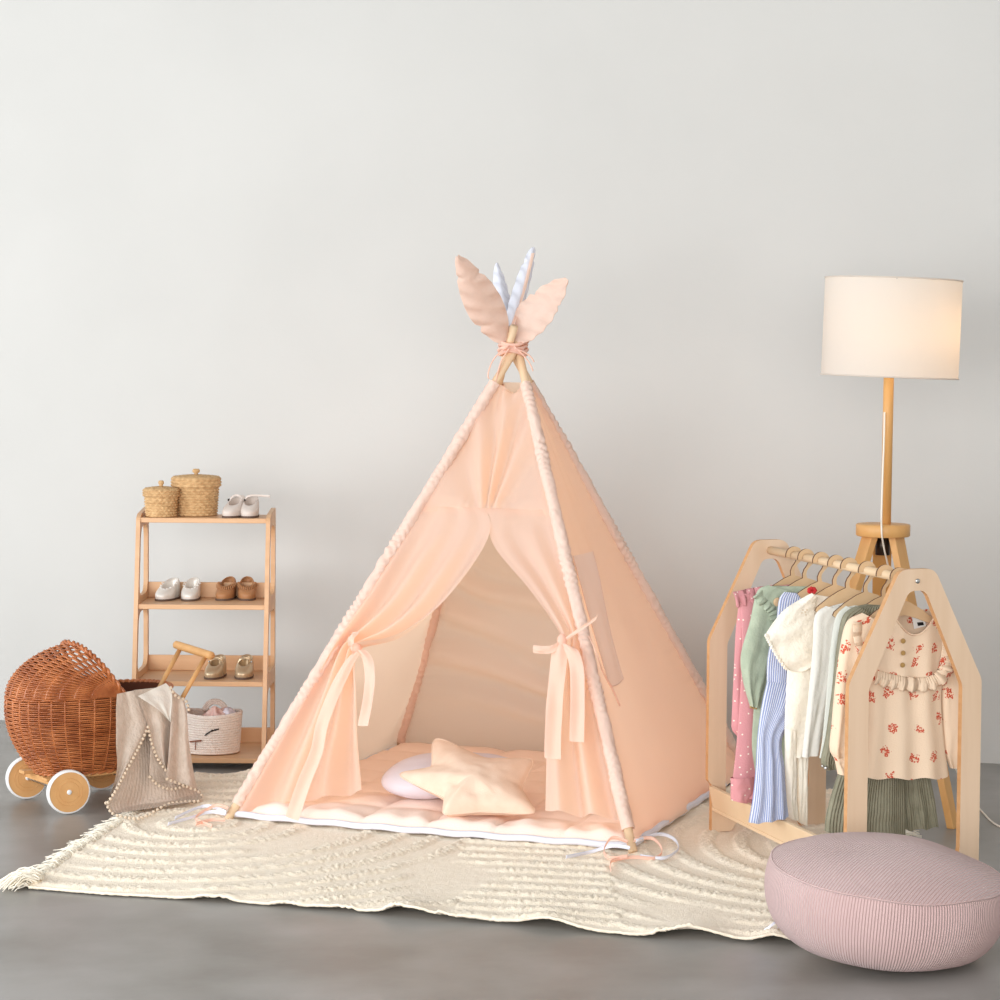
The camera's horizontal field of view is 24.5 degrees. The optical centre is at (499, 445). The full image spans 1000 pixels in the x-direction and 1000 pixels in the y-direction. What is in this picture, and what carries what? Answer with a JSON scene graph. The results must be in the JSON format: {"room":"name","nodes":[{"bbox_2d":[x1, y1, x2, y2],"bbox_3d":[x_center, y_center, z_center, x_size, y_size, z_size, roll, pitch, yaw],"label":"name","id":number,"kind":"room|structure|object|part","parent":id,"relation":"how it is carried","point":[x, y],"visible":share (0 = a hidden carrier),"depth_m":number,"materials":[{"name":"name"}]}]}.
{"room":"children's room","nodes":[
{"label":"children's room","id":0,"kind":"room"},
{"bbox_2d":[0,0,999,763],"bbox_3d":[-0.178,-0.547,8.154,9.766,3.220,0.120,1,3,12],"label":"wall","id":1,"kind":"structure","parent":0,"point":[233,232],"depth_m":8.08,"materials":[{"name":"paint"}]},
{"bbox_2d":[0,720,999,999],"bbox_3d":[-0.009,1.246,3.558,10.000,0.001,13.000,0,2,0],"label":"floor","id":2,"kind":"structure","parent":0,"point":[55,945],"depth_m":5.30,"materials":[{"name":"concrete"}]},
{"bbox_2d":[4,639,214,813],"bbox_3d":[-1.212,0.835,7.036,0.634,0.497,0.320,-1,3,-37],"label":"carriage","id":3,"kind":"object","parent":2,"relation":"on","point":[60,718],"visible":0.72,"depth_m":6.86,"materials":[{"name":"wicker"}]},
{"bbox_2d":[4,643,122,701],"bbox_3d":[-1.335,0.675,6.936,0.319,0.155,0.284,-2,3,-38],"label":"hood","id":4,"kind":"object","parent":3,"relation":"attached to","point":[50,675],"depth_m":6.86,"materials":[{"name":"wicker"}]},
{"bbox_2d":[4,681,158,774],"bbox_3d":[-1.252,0.864,7.010,0.476,0.235,0.417,0,2,0],"label":"basket","id":5,"kind":"object","parent":3,"relation":"on","point":[73,732],"depth_m":6.85,"materials":[{"name":"wicker"}]},
{"bbox_2d":[104,683,202,819],"bbox_3d":[-1.054,0.896,6.880,0.250,0.355,0.428,2,3,28],"label":"blanket","id":6,"kind":"object","parent":3,"relation":"on","point":[155,767],"visible":1,"depth_m":6.88,"materials":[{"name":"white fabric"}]},
{"bbox_3d":[-0.995,0.703,7.140,0.144,0.161,0.222,-2,3,-41],"label":"push handle","id":7,"kind":"part","parent":3,"relation":"part of","materials":[{"name":"beige wood"}]},
{"bbox_2d":[132,507,275,762],"bbox_3d":[-0.988,0.637,7.673,0.445,0.843,0.324,0,3,0],"label":"shelf rack","id":8,"kind":"object","parent":2,"relation":"on","point":[254,740],"visible":0.62,"depth_m":7.67,"materials":[{"name":"beige wood"}]},
{"bbox_3d":[-1.203,0.636,7.673,0.014,0.843,0.324,0,2,0],"label":"panel","id":9,"kind":"part","parent":8,"relation":"part of","materials":[{"name":"beige wood"}]},
{"bbox_2d":[142,480,179,517],"bbox_3d":[-1.132,0.177,7.682,0.126,0.121,0.125,0,3,0],"label":"lidded basket","id":10,"kind":"object","parent":8,"relation":"on","point":[160,501],"visible":1,"depth_m":7.64,"materials":[{"name":"beige wicker"}]},
{"bbox_3d":[-1.132,0.152,7.681,0.126,0.034,0.125,0,2,0],"label":"lid","id":11,"kind":"part","parent":10,"relation":"part of","materials":[{"name":"beige wicker"}]},
{"bbox_3d":[-1.132,0.129,7.680,0.020,0.024,0.019,0,2,0],"label":"knob","id":12,"kind":"part","parent":10,"relation":"part of","materials":[{"name":"beige wicker"}]},
{"bbox_2d":[155,577,179,600],"bbox_3d":[-1.119,0.484,7.746,0.063,0.068,0.132,1,3,17],"label":"shoe","id":13,"kind":"object","parent":8,"relation":"on","point":[169,590],"visible":1,"depth_m":7.72,"materials":[{"name":"white leather"}]},
{"bbox_2d":[181,577,200,600],"bbox_3d":[-1.041,0.484,7.755,0.065,0.068,0.132,0,3,0],"label":"shoe","id":14,"kind":"object","parent":8,"relation":"on","point":[190,591],"visible":1,"depth_m":7.72,"materials":[{"name":"white leather"}]},
{"bbox_2d":[170,469,221,516],"bbox_3d":[-1.025,0.157,7.755,0.172,0.157,0.170,0,3,0],"label":"lidded basket","id":15,"kind":"object","parent":8,"relation":"on","point":[198,497],"visible":0.98,"depth_m":7.69,"materials":[{"name":"beige wicker"}]},
{"bbox_3d":[-1.024,0.118,7.753,0.172,0.041,0.171,0,2,0],"label":"lid","id":16,"kind":"part","parent":15,"relation":"part of","materials":[{"name":"beige wicker"}]},
{"bbox_3d":[-1.024,0.090,7.752,0.026,0.024,0.025,0,2,0],"label":"knob","id":17,"kind":"part","parent":15,"relation":"part of","materials":[{"name":"beige wicker"}]},
{"bbox_2d":[186,699,242,754],"bbox_3d":[-0.959,0.935,7.648,0.212,0.166,0.169,0,3,0],"label":"rope basket","id":18,"kind":"object","parent":8,"relation":"on","point":[219,734],"visible":0.76,"depth_m":7.58,"materials":[{"name":"fabric"}]},
{"bbox_2d":[202,706,225,715],"bbox_3d":[-0.941,0.921,7.644,0.120,0.114,0.105,2,3,35],"label":"folded clothes","id":19,"kind":"object","parent":18,"relation":"in","point":[214,710],"visible":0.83,"depth_m":7.63,"materials":[{"name":"pink fabric"}]},
{"bbox_3d":[-0.955,0.870,7.711,0.088,0.043,0.008,0,2,0],"label":"handle","id":20,"kind":"part","parent":18,"relation":"part of","materials":[{"name":"fabric"}]},
{"bbox_2d":[223,707,235,714],"bbox_3d":[-0.896,0.903,7.642,0.060,0.068,0.075,0,3,0],"label":"folded clothes","id":21,"kind":"object","parent":18,"relation":"in","point":[228,710],"visible":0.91,"depth_m":7.62,"materials":[{"name":"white fabric"}]},
{"bbox_2d":[204,654,226,679],"bbox_3d":[-0.946,0.738,7.668,0.062,0.068,0.132,1,3,17],"label":"shoe","id":22,"kind":"object","parent":8,"relation":"on","point":[216,668],"visible":0.93,"depth_m":7.64,"materials":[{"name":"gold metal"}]},
{"bbox_2d":[215,576,236,600],"bbox_3d":[-0.924,0.483,7.777,0.072,0.070,0.130,0,3,0],"label":"shoe","id":23,"kind":"object","parent":8,"relation":"on","point":[223,593],"visible":1,"depth_m":7.74,"materials":[{"name":"brown leather"}]},
{"bbox_2d":[222,494,245,517],"bbox_3d":[-0.887,0.201,7.701,0.062,0.075,0.131,2,3,24],"label":"shoe","id":24,"kind":"object","parent":8,"relation":"on","point":[232,509],"visible":0.95,"depth_m":7.67,"materials":[{"name":"beige leather"}]},
{"bbox_2d":[234,654,253,679],"bbox_3d":[-0.853,0.739,7.675,0.062,0.068,0.132,0,3,0],"label":"shoe","id":25,"kind":"object","parent":8,"relation":"on","point":[244,668],"visible":1,"depth_m":7.64,"materials":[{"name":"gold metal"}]},
{"bbox_2d":[237,576,256,600],"bbox_3d":[-0.857,0.483,7.783,0.073,0.070,0.131,0,3,0],"label":"shoe","id":26,"kind":"object","parent":8,"relation":"on","point":[248,593],"visible":1,"depth_m":7.75,"materials":[{"name":"brown leather"}]},
{"bbox_2d":[240,494,269,517],"bbox_3d":[-0.837,0.201,7.703,0.103,0.075,0.110,-2,3,-40],"label":"shoe","id":27,"kind":"object","parent":8,"relation":"on","point":[250,509],"visible":1,"depth_m":7.68,"materials":[{"name":"beige leather"}]},
{"bbox_3d":[-0.772,0.639,7.673,0.014,0.843,0.324,0,2,0],"label":"panel","id":28,"kind":"part","parent":8,"relation":"part of","materials":[{"name":"beige wood"}]},
{"bbox_2d":[0,768,921,939],"bbox_3d":[-0.018,1.096,6.435,2.393,0.044,1.973,1,3,9],"label":"area rug","id":29,"kind":"object","parent":2,"relation":"on","point":[714,882],"visible":0.46,"depth_m":6.06,"materials":[{"name":"fabric"}]},
{"bbox_2d":[167,743,727,871],"bbox_3d":[-0.005,1.055,6.989,1.471,0.049,1.492,2,3,23],"label":"mat","id":30,"kind":"object","parent":29,"relation":"on","point":[372,807],"visible":0.41,"depth_m":6.60,"materials":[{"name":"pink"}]},
{"bbox_2d":[381,752,506,798],"bbox_3d":[-0.136,0.980,6.846,0.432,0.122,0.251,0,3,0],"label":"pillow","id":31,"kind":"object","parent":30,"relation":"on","point":[391,780],"visible":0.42,"depth_m":6.78,"materials":[{"name":"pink fabric"}]},
{"bbox_2d":[400,738,535,816],"bbox_3d":[-0.095,0.964,6.665,0.393,0.174,0.328,0,3,0],"label":"star pillow","id":32,"kind":"object","parent":30,"relation":"on","point":[468,783],"visible":1,"depth_m":6.58,"materials":[{"name":"beige fabric"}]},
{"bbox_2d":[225,247,735,852],"bbox_3d":[0.007,0.237,7.024,1.247,1.698,1.337,1,3,21],"label":"tent","id":33,"kind":"object","parent":29,"relation":"on","point":[508,608],"visible":0.98,"depth_m":6.89,"materials":[{"name":"pink fabric"}]},
{"bbox_2d":[238,507,490,811],"bbox_3d":[-0.407,0.633,6.796,0.756,0.897,0.246,0,2,0],"label":"curtain","id":34,"kind":"object","parent":33,"relation":"hanging from","point":[432,550],"depth_m":6.76,"materials":[{"name":"pink fabric"}]},
{"bbox_3d":[-0.289,0.434,7.146,0.604,1.264,1.223,1,3,20],"label":"panel","id":35,"kind":"part","parent":33,"relation":"part of","materials":[{"name":"pink fabric"}]},
{"bbox_3d":[0.229,0.425,7.457,1.148,1.267,0.724,0,2,0],"label":"panel","id":36,"kind":"part","parent":33,"relation":"part of","materials":[{"name":"pink fabric"}]},
{"bbox_3d":[-0.014,0.008,6.917,0.433,0.388,0.198,1,3,17],"label":"panel","id":37,"kind":"part","parent":33,"relation":"part of","materials":[{"name":"pink fabric"}]},
{"bbox_2d":[483,508,618,819],"bbox_3d":[0.141,0.613,6.594,0.186,0.831,0.643,-1,3,-22],"label":"curtain","id":38,"kind":"object","parent":33,"relation":"hanging from","point":[581,743],"depth_m":6.56,"materials":[{"name":"pink fabric"}]},
{"bbox_3d":[0.297,0.647,6.583,0.038,0.213,0.129,2,3,37],"label":"tie cord","id":39,"kind":"part","parent":33,"relation":"part of","materials":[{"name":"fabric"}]},
{"bbox_3d":[0.334,0.446,6.957,0.565,1.268,1.223,1,3,22],"label":"panel","id":40,"kind":"part","parent":33,"relation":"part of","materials":[{"name":"pink fabric"}]},
{"bbox_2d":[705,539,981,859],"bbox_3d":[0.905,0.707,6.200,0.371,0.835,0.905,0,3,-18],"label":"clothes rack","id":41,"kind":"object","parent":29,"relation":"on","point":[724,813],"visible":0.7,"depth_m":5.83,"materials":[{"name":"brown wood"}]},
{"bbox_2d":[731,584,789,803],"bbox_3d":[0.744,0.688,6.384,0.258,0.598,0.115,-1,3,-25],"label":"pink romper","id":42,"kind":"object","parent":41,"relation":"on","point":[742,781],"visible":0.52,"depth_m":6.35,"materials":[{"name":"pink fabric"}]},
{"bbox_3d":[0.770,0.688,6.621,0.371,0.835,0.019,0,3,-18],"label":"panel","id":43,"kind":"part","parent":41,"relation":"part of","materials":[{"name":"brown wood"}]},
{"bbox_2d":[740,585,806,769],"bbox_3d":[0.803,0.649,6.362,0.308,0.533,0.066,0,3,-20],"label":"cardigan","id":44,"kind":"object","parent":41,"relation":"hanging from","point":[755,648],"visible":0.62,"depth_m":6.31,"materials":[{"name":"green fabric"}]},
{"bbox_2d":[749,592,800,823],"bbox_3d":[0.788,0.697,6.219,0.140,0.593,0.398,3,3,40],"label":"striped dress","id":45,"kind":"object","parent":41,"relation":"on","point":[769,801],"visible":0.54,"depth_m":6.16,"materials":[{"name":"fabric"}]},
{"bbox_2d":[772,546,801,585],"bbox_3d":[0.823,0.356,6.447,0.196,0.146,0.006,0,3,-18],"label":"wooden hanger","id":46,"kind":"object","parent":41,"relation":"hanging from","point":[792,577],"visible":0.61,"depth_m":6.44,"materials":[{"name":"brown wood"}]},
{"bbox_2d":[788,549,816,585],"bbox_3d":[0.847,0.359,6.373,0.196,0.146,0.006,0,3,-18],"label":"wooden hanger","id":47,"kind":"object","parent":41,"relation":"hanging from","point":[804,581],"visible":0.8,"depth_m":6.37,"materials":[{"name":"brown wood"}]},
{"bbox_2d":[797,552,831,597],"bbox_3d":[0.876,0.363,6.282,0.196,0.146,0.006,0,3,-18],"label":"wooden hanger","id":48,"kind":"object","parent":41,"relation":"hanging from","point":[819,585],"visible":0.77,"depth_m":6.28,"materials":[{"name":"brown wood"}]},
{"bbox_2d":[802,603,842,756],"bbox_3d":[0.929,0.617,6.129,0.281,0.410,0.056,0,3,-20],"label":"shirt","id":49,"kind":"object","parent":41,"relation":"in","point":[823,623],"visible":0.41,"depth_m":6.08,"materials":[{"name":"white fabric"}]},
{"bbox_3d":[0.907,0.320,6.184,0.024,0.023,0.867,0,3,-18],"label":"hanging rail","id":50,"kind":"part","parent":41,"relation":"part of","materials":[{"name":"brown wood"}]},
{"bbox_2d":[815,555,844,596],"bbox_3d":[0.904,0.367,6.195,0.196,0.146,0.006,0,3,-18],"label":"wooden hanger","id":51,"kind":"object","parent":41,"relation":"hanging from","point":[828,591],"visible":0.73,"depth_m":6.19,"materials":[{"name":"brown wood"}]},
{"bbox_2d":[764,586,827,825],"bbox_3d":[0.845,0.702,6.180,0.312,0.651,0.064,0,3,-16],"label":"dress","id":52,"kind":"object","parent":51,"relation":"hanging from","point":[790,636],"visible":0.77,"depth_m":6.16,"materials":[{"name":"fabric"}]},
{"bbox_3d":[0.783,0.884,6.177,0.042,0.254,0.032,-2,3,-43],"label":"leg","id":53,"kind":"part","parent":52,"relation":"part of","materials":[{"name":"beige fabric"}]},
{"bbox_3d":[0.813,0.903,6.195,0.038,0.249,0.034,0,2,0],"label":"leg","id":54,"kind":"part","parent":52,"relation":"part of","materials":[{"name":"beige fabric"}]},
{"bbox_2d":[819,605,855,757],"bbox_3d":[0.950,0.616,6.028,0.250,0.398,0.044,0,3,-19],"label":"shirt","id":55,"kind":"object","parent":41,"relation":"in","point":[841,612],"visible":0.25,"depth_m":5.98,"materials":[{"name":"white fabric"}]},
{"bbox_2d":[814,557,860,611],"bbox_3d":[0.928,0.371,6.121,0.196,0.146,0.006,0,3,-18],"label":"wooden hanger","id":56,"kind":"object","parent":41,"relation":"hanging from","point":[841,596],"visible":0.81,"depth_m":6.11,"materials":[{"name":"brown wood"}]},
{"bbox_2d":[821,604,880,770],"bbox_3d":[0.959,0.618,5.923,0.312,0.421,0.050,-1,3,-21],"label":"tunic","id":57,"kind":"object","parent":41,"relation":"hanging from","point":[827,760],"visible":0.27,"depth_m":5.87,"materials":[{"name":"green fabric"}]},
{"bbox_2d":[832,561,878,617],"bbox_3d":[0.960,0.375,6.021,0.196,0.146,0.006,0,3,-18],"label":"wooden hanger","id":58,"kind":"object","parent":41,"relation":"hanging from","point":[864,597],"visible":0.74,"depth_m":6.01,"materials":[{"name":"brown wood"}]},
{"bbox_2d":[867,565,892,604],"bbox_3d":[0.991,0.380,5.925,0.196,0.146,0.006,0,3,-18],"label":"wooden hanger","id":59,"kind":"object","parent":41,"relation":"hanging from","point":[877,601],"visible":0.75,"depth_m":5.92,"materials":[{"name":"brown wood"}]},
{"bbox_2d":[825,774,938,834],"bbox_3d":[0.992,0.894,5.935,0.339,0.237,0.082,-1,3,-27],"label":"skirt","id":60,"kind":"object","parent":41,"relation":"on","point":[894,805],"visible":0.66,"depth_m":5.91,"materials":[{"name":"green fabric"}]},
{"bbox_3d":[1.085,0.910,5.991,0.123,0.180,0.074,0,2,0],"label":"leg","id":61,"kind":"part","parent":60,"relation":"part of","materials":[{"name":"green fabric"}]},
{"bbox_2d":[869,567,931,622],"bbox_3d":[1.014,0.383,5.852,0.196,0.146,0.006,0,3,-18],"label":"wooden hanger","id":62,"kind":"object","parent":41,"relation":"hanging from","point":[908,609],"visible":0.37,"depth_m":5.86,"materials":[{"name":"brown wood"}]},
{"bbox_2d":[829,609,958,779],"bbox_3d":[1.021,0.636,5.860,0.400,0.439,0.076,0,3,-18],"label":"floral blouse","id":63,"kind":"object","parent":62,"relation":"hanging from","point":[913,720],"visible":0.63,"depth_m":5.84,"materials":[{"name":"fabric"}]},
{"bbox_3d":[1.039,0.726,5.782,0.371,0.835,0.019,0,3,-18],"label":"panel","id":64,"kind":"part","parent":41,"relation":"part of","materials":[{"name":"brown wood"}]},
{"bbox_2d":[764,832,999,971],"bbox_3d":[0.885,1.035,5.285,0.555,0.245,0.539,0,3,-8],"label":"pouf","id":65,"kind":"object","parent":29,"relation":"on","point":[869,900],"visible":1,"depth_m":5.10,"materials":[{"name":"pink fabric"}]},
{"bbox_2d":[820,275,999,828],"bbox_3d":[1.287,0.305,6.910,0.767,1.620,0.521,1,3,22],"label":"floor lamp","id":66,"kind":"object","parent":2,"relation":"on","point":[888,328],"visible":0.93,"depth_m":6.74,"materials":[{"name":"white fabric"}]},
{"bbox_3d":[0.984,0.680,6.875,0.287,0.813,0.058,-1,3,-22],"label":"leg","id":67,"kind":"part","parent":66,"relation":"part of","materials":[{"name":"brown wood"}]},
{"bbox_3d":[1.173,0.682,7.107,0.058,0.834,0.267,1,3,8],"label":"leg","id":68,"kind":"part","parent":66,"relation":"part of","materials":[{"name":"brown wood"}]},
{"bbox_3d":[1.174,-0.352,6.896,0.416,0.304,0.407,0,2,0],"label":"lamp shade","id":69,"kind":"part","parent":66,"relation":"part of","materials":[{"name":"white fabric"}]},
{"bbox_3d":[1.259,0.696,6.812,0.061,0.834,0.287,-1,3,-36],"label":"leg","id":70,"kind":"part","parent":66,"relation":"part of","materials":[{"name":"brown wood"}]},
{"bbox_3d":[1.324,0.513,6.802,0.376,1.214,0.583,0,3,-7],"label":"cord","id":71,"kind":"part","parent":66,"relation":"part of","materials":[{"name":"beige plastic"}]}
]}

